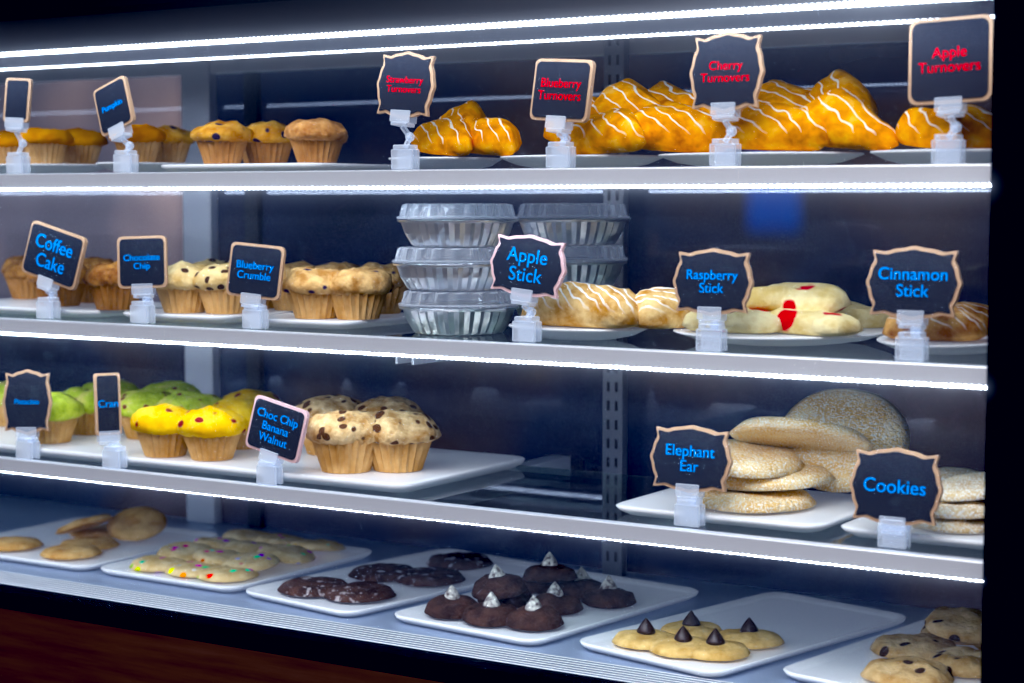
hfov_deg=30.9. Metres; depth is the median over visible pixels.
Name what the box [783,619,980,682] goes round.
tray
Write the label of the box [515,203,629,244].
foil pan
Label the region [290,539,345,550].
cookie
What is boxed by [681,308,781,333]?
stick
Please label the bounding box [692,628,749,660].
cookie
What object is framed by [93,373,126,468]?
sign
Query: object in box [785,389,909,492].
pastry
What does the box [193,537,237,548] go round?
cookie
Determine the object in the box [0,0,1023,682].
display case
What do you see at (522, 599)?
cookie
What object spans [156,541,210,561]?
cookie
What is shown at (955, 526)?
cookie
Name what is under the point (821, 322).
stick
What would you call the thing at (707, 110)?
turnover
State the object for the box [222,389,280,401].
muffin
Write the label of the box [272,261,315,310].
muffin
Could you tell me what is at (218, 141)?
muffin
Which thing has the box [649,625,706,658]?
cookie
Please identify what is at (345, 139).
muffin
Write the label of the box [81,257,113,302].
muffin
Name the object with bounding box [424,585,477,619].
cookie
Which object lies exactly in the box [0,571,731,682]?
grille
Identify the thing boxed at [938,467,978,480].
cookie
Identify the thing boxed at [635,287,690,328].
stick
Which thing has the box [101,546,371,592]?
tray
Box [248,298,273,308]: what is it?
muffin
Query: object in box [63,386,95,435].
muffin
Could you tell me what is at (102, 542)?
cookie
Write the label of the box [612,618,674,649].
cookie
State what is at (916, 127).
turnover
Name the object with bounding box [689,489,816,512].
pastry
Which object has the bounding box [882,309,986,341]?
stick
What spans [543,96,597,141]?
turnover
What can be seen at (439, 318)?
foil pan
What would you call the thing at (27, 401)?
sign
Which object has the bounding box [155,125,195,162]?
muffin
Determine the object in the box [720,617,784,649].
cookie
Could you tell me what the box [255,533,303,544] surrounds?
cookie
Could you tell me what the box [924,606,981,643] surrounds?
cookie
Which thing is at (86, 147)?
muffin
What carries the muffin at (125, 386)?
on the tray at (441, 466)
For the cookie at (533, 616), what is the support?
on the tray at (649, 595)
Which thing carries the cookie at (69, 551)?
on the tray at (127, 550)
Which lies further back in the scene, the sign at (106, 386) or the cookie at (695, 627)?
the sign at (106, 386)
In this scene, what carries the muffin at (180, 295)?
on the tray at (203, 317)
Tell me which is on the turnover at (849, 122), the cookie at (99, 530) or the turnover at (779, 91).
the turnover at (779, 91)
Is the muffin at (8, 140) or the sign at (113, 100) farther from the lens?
the muffin at (8, 140)
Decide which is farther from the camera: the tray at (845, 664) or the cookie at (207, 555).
the cookie at (207, 555)
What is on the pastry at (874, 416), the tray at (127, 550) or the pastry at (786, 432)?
the pastry at (786, 432)
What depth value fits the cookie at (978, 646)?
2.01 m
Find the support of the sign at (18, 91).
on the display case
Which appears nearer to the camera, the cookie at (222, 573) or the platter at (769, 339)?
the platter at (769, 339)
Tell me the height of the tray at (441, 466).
0.012 m
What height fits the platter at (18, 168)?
0.014 m
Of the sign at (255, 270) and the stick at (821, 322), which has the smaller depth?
the stick at (821, 322)
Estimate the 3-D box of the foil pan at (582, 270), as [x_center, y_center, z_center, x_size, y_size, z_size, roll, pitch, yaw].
[0.069,-0.090,2.180,0.136,0.048,0.136,2,5,28]
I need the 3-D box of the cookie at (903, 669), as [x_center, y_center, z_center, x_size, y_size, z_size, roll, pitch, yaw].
[0.404,0.336,1.891,0.094,0.021,0.096,2,5,27]
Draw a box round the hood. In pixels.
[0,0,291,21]
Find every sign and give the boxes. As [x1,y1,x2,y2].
[2,369,52,459]
[3,78,32,173]
[22,221,87,318]
[93,76,138,172]
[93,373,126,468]
[117,235,167,323]
[226,242,285,328]
[246,395,309,484]
[377,51,435,169]
[490,234,566,341]
[530,58,595,167]
[650,425,732,527]
[673,248,753,351]
[690,31,764,165]
[849,447,943,548]
[866,246,962,361]
[908,14,993,163]
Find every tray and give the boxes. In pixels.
[0,298,162,317]
[0,426,524,492]
[0,517,217,570]
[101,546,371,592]
[123,308,292,323]
[161,163,409,171]
[244,312,407,328]
[246,549,539,616]
[395,570,698,645]
[580,592,905,677]
[616,488,854,532]
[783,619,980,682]
[841,517,982,548]
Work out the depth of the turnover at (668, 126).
1.92 m
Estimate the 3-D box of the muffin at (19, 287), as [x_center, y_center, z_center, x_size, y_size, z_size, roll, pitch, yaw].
[-0.685,-0.093,2.632,0.082,0.063,0.086,-3,5,-31]
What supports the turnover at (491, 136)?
on the platter at (408, 162)
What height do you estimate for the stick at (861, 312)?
0.029 m
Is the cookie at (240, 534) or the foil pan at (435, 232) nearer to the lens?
the foil pan at (435, 232)
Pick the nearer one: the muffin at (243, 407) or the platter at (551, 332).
the platter at (551, 332)
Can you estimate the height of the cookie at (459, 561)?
0.015 m
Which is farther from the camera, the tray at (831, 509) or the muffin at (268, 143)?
the muffin at (268, 143)
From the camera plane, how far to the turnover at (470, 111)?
2.10 m
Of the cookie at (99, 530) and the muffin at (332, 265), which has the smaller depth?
the muffin at (332, 265)
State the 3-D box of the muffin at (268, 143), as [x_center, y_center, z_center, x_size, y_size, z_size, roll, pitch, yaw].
[-0.305,-0.249,2.319,0.077,0.055,0.078,0,4,5]
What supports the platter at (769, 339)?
on the display case
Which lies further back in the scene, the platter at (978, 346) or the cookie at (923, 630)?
the cookie at (923, 630)
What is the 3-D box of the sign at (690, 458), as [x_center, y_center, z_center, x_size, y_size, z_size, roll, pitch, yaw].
[0.182,0.136,1.882,0.092,0.102,0.020,3,5,32]
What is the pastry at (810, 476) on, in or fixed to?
on the pastry at (735, 501)
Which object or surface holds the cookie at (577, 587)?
on the tray at (649, 595)
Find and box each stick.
[520,281,638,328]
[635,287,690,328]
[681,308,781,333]
[747,285,796,310]
[769,282,851,312]
[770,308,863,335]
[835,301,888,327]
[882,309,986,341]
[954,301,987,329]
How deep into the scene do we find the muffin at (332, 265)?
2.29 m
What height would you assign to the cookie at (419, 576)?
0.016 m
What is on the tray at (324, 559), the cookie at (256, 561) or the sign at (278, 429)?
the cookie at (256, 561)
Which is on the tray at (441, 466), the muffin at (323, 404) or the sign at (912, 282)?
the muffin at (323, 404)
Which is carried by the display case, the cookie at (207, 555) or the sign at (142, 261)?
the sign at (142, 261)
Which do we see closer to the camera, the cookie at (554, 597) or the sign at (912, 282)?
the sign at (912, 282)
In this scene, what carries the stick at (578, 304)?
on the platter at (551, 332)
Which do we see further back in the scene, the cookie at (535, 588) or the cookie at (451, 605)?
the cookie at (535, 588)
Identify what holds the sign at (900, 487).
on the display case
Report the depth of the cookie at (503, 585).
2.17 m
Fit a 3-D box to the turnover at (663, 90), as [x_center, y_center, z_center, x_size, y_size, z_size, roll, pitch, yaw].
[0.181,-0.247,1.984,0.134,0.071,0.079,4,6,44]
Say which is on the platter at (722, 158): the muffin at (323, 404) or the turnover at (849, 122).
the turnover at (849, 122)
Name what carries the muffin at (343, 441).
on the tray at (441, 466)
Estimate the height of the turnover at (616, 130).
0.050 m
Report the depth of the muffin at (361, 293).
2.16 m
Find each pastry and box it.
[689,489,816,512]
[725,465,835,490]
[728,439,804,478]
[730,416,872,451]
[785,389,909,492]
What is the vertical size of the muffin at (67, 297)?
0.065 m
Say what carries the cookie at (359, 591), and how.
on the tray at (405, 595)
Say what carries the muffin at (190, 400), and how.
on the tray at (441, 466)
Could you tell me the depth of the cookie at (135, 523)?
2.65 m
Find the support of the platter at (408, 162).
on the display case
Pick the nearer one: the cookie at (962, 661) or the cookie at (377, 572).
the cookie at (962, 661)
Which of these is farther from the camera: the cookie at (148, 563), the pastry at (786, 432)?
the cookie at (148, 563)
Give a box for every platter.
[0,164,104,173]
[96,162,203,172]
[389,157,501,169]
[500,155,661,167]
[508,322,646,339]
[658,152,864,166]
[673,327,883,345]
[870,149,990,164]
[876,335,986,354]
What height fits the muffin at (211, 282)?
0.063 m
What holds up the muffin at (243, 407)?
on the tray at (441, 466)
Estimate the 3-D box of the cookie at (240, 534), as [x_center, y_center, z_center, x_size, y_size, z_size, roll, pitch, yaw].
[-0.371,0.277,2.622,0.079,0.018,0.078,-1,4,-11]
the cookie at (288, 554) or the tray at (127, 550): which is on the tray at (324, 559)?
the cookie at (288, 554)
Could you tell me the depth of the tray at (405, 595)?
2.33 m
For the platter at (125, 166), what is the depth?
2.35 m
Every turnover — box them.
[411,115,473,155]
[439,100,486,126]
[470,118,521,155]
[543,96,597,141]
[554,108,646,154]
[590,78,660,113]
[633,99,728,152]
[648,81,705,110]
[706,109,721,114]
[710,102,829,150]
[758,80,812,108]
[800,88,898,150]
[809,69,877,115]
[895,106,961,148]
[949,104,991,148]
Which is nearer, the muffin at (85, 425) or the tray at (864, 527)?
the tray at (864, 527)
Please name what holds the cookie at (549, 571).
on the cookie at (577, 587)
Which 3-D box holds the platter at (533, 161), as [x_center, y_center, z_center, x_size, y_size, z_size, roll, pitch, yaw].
[0.076,-0.196,2.026,0.185,0.014,0.164,3,5,32]
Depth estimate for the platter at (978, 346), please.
1.77 m
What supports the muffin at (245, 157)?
on the tray at (246, 166)
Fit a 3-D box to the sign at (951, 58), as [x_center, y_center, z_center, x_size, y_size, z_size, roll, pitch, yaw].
[0.404,-0.232,1.706,0.081,0.136,0.020,3,5,32]
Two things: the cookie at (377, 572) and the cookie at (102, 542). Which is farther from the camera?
the cookie at (102, 542)
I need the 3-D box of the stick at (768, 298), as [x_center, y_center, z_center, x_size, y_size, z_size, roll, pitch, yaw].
[0.259,-0.044,1.932,0.110,0.031,0.052,0,4,-2]
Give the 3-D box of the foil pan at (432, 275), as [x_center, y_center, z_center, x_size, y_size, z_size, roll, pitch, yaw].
[-0.068,-0.084,2.108,0.138,0.048,0.138,2,5,26]
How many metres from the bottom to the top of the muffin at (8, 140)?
0.050 m
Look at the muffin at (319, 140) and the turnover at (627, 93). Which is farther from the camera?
the muffin at (319, 140)
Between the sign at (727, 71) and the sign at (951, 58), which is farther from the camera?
the sign at (727, 71)
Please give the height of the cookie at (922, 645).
0.020 m
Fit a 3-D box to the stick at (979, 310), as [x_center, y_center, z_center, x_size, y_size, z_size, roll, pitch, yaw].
[0.460,-0.024,1.889,0.100,0.032,0.050,-3,5,-36]
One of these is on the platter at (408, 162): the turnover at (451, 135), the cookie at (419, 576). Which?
the turnover at (451, 135)
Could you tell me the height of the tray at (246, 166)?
0.010 m
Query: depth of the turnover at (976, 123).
1.76 m
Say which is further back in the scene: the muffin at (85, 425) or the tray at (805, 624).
the muffin at (85, 425)
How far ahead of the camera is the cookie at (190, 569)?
2.41 m
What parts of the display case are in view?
rail, shelf glass, shelf glass, rail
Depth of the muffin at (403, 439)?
2.16 m
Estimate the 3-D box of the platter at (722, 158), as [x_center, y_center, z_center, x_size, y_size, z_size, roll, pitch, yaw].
[0.255,-0.186,1.908,0.222,0.014,0.156,3,5,32]
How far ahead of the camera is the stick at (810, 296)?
1.89 m
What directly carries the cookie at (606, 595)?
on the tray at (649, 595)
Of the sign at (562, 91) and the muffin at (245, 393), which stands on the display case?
the sign at (562, 91)
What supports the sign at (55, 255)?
on the display case
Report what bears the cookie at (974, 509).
on the cookie at (955, 526)
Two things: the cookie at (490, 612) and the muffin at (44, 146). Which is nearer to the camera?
the cookie at (490, 612)
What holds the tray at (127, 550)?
on the display case
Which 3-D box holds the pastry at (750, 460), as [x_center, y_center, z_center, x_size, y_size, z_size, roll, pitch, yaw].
[0.244,0.124,1.971,0.136,0.027,0.134,-3,5,-34]
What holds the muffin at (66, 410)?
on the tray at (441, 466)
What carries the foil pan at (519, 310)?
on the display case
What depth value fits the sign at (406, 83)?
2.03 m
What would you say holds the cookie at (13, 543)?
on the tray at (127, 550)
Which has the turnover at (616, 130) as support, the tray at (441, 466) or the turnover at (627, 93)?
the turnover at (627, 93)
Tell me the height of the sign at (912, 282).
0.108 m
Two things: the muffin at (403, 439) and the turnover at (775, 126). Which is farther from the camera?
the muffin at (403, 439)
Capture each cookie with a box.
[0,536,43,551]
[39,543,102,559]
[55,514,113,533]
[61,536,119,549]
[69,524,111,536]
[106,507,166,540]
[129,555,186,571]
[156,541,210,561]
[165,561,219,577]
[192,548,239,564]
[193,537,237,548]
[196,565,258,582]
[221,552,279,571]
[222,529,270,540]
[222,540,272,552]
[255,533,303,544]
[257,544,315,563]
[277,576,347,597]
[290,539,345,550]
[323,581,395,602]
[348,563,412,581]
[395,567,465,586]
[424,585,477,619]
[426,552,492,570]
[461,591,516,626]
[471,564,526,600]
[477,588,531,607]
[505,595,563,631]
[522,552,577,582]
[523,563,557,594]
[529,581,583,615]
[557,566,601,599]
[581,575,636,608]
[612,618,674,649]
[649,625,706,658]
[660,610,721,638]
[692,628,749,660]
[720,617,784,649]
[860,656,954,682]
[870,633,955,658]
[911,518,983,533]
[920,625,973,644]
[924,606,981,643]
[928,646,980,677]
[935,499,983,518]
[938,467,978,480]
[941,472,984,501]
[974,644,980,649]
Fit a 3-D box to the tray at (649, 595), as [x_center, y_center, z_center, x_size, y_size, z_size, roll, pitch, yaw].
[0.047,0.320,2.245,0.222,0.010,0.350,4,6,39]
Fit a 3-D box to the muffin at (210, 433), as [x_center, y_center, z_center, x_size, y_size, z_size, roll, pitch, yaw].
[-0.367,0.111,2.278,0.085,0.067,0.089,2,5,22]
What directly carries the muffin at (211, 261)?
on the tray at (203, 317)
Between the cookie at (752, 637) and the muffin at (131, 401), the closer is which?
the cookie at (752, 637)
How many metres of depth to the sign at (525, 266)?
1.97 m
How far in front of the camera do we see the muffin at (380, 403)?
2.29 m
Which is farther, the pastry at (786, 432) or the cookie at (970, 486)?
the pastry at (786, 432)
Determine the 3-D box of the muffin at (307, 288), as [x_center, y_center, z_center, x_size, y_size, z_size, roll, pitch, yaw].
[-0.232,-0.059,2.199,0.084,0.061,0.086,2,5,27]
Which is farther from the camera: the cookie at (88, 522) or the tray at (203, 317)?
the cookie at (88, 522)
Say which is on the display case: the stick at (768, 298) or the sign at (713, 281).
the sign at (713, 281)
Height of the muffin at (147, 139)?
0.050 m
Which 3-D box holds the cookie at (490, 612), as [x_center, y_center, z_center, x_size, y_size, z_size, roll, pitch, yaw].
[-0.025,0.308,2.148,0.068,0.036,0.069,3,5,33]
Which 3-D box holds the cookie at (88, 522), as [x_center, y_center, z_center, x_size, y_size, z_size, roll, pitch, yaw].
[-0.613,0.263,2.656,0.080,0.033,0.086,1,5,12]
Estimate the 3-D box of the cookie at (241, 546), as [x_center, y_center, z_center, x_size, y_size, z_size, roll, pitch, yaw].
[-0.355,0.283,2.529,0.080,0.019,0.078,-4,6,-40]
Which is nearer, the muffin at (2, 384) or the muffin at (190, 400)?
the muffin at (190, 400)
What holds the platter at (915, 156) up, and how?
on the display case
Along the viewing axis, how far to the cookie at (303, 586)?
2.30 m
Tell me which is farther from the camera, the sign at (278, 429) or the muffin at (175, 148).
the muffin at (175, 148)
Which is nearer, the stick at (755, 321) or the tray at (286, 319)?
the stick at (755, 321)
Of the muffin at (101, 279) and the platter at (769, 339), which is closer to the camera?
the platter at (769, 339)
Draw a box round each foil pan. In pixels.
[392,246,495,290]
[396,203,517,246]
[398,289,518,334]
[511,286,617,315]
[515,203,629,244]
[563,245,627,285]
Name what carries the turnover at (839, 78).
on the turnover at (849, 122)
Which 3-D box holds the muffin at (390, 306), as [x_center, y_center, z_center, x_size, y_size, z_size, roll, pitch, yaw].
[-0.162,-0.067,2.292,0.086,0.063,0.084,-1,5,-12]
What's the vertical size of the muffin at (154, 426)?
0.065 m
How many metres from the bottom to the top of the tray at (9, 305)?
0.010 m
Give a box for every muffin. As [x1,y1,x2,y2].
[0,130,28,163]
[0,381,5,426]
[1,255,38,298]
[18,127,73,163]
[26,264,88,306]
[28,392,84,443]
[63,127,108,163]
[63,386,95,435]
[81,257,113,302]
[81,261,142,309]
[82,379,138,393]
[108,124,165,161]
[121,389,170,439]
[130,403,188,457]
[143,381,199,393]
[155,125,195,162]
[156,260,205,312]
[158,390,222,409]
[176,405,248,460]
[190,120,253,163]
[193,258,228,265]
[193,263,250,313]
[212,398,253,449]
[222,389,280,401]
[243,126,249,162]
[245,120,291,162]
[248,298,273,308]
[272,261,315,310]
[282,266,337,318]
[284,118,347,162]
[296,394,361,455]
[306,410,375,473]
[314,262,359,269]
[329,266,393,319]
[335,135,347,162]
[353,396,423,413]
[359,262,407,313]
[372,408,441,472]
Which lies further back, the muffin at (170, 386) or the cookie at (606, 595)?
the muffin at (170, 386)

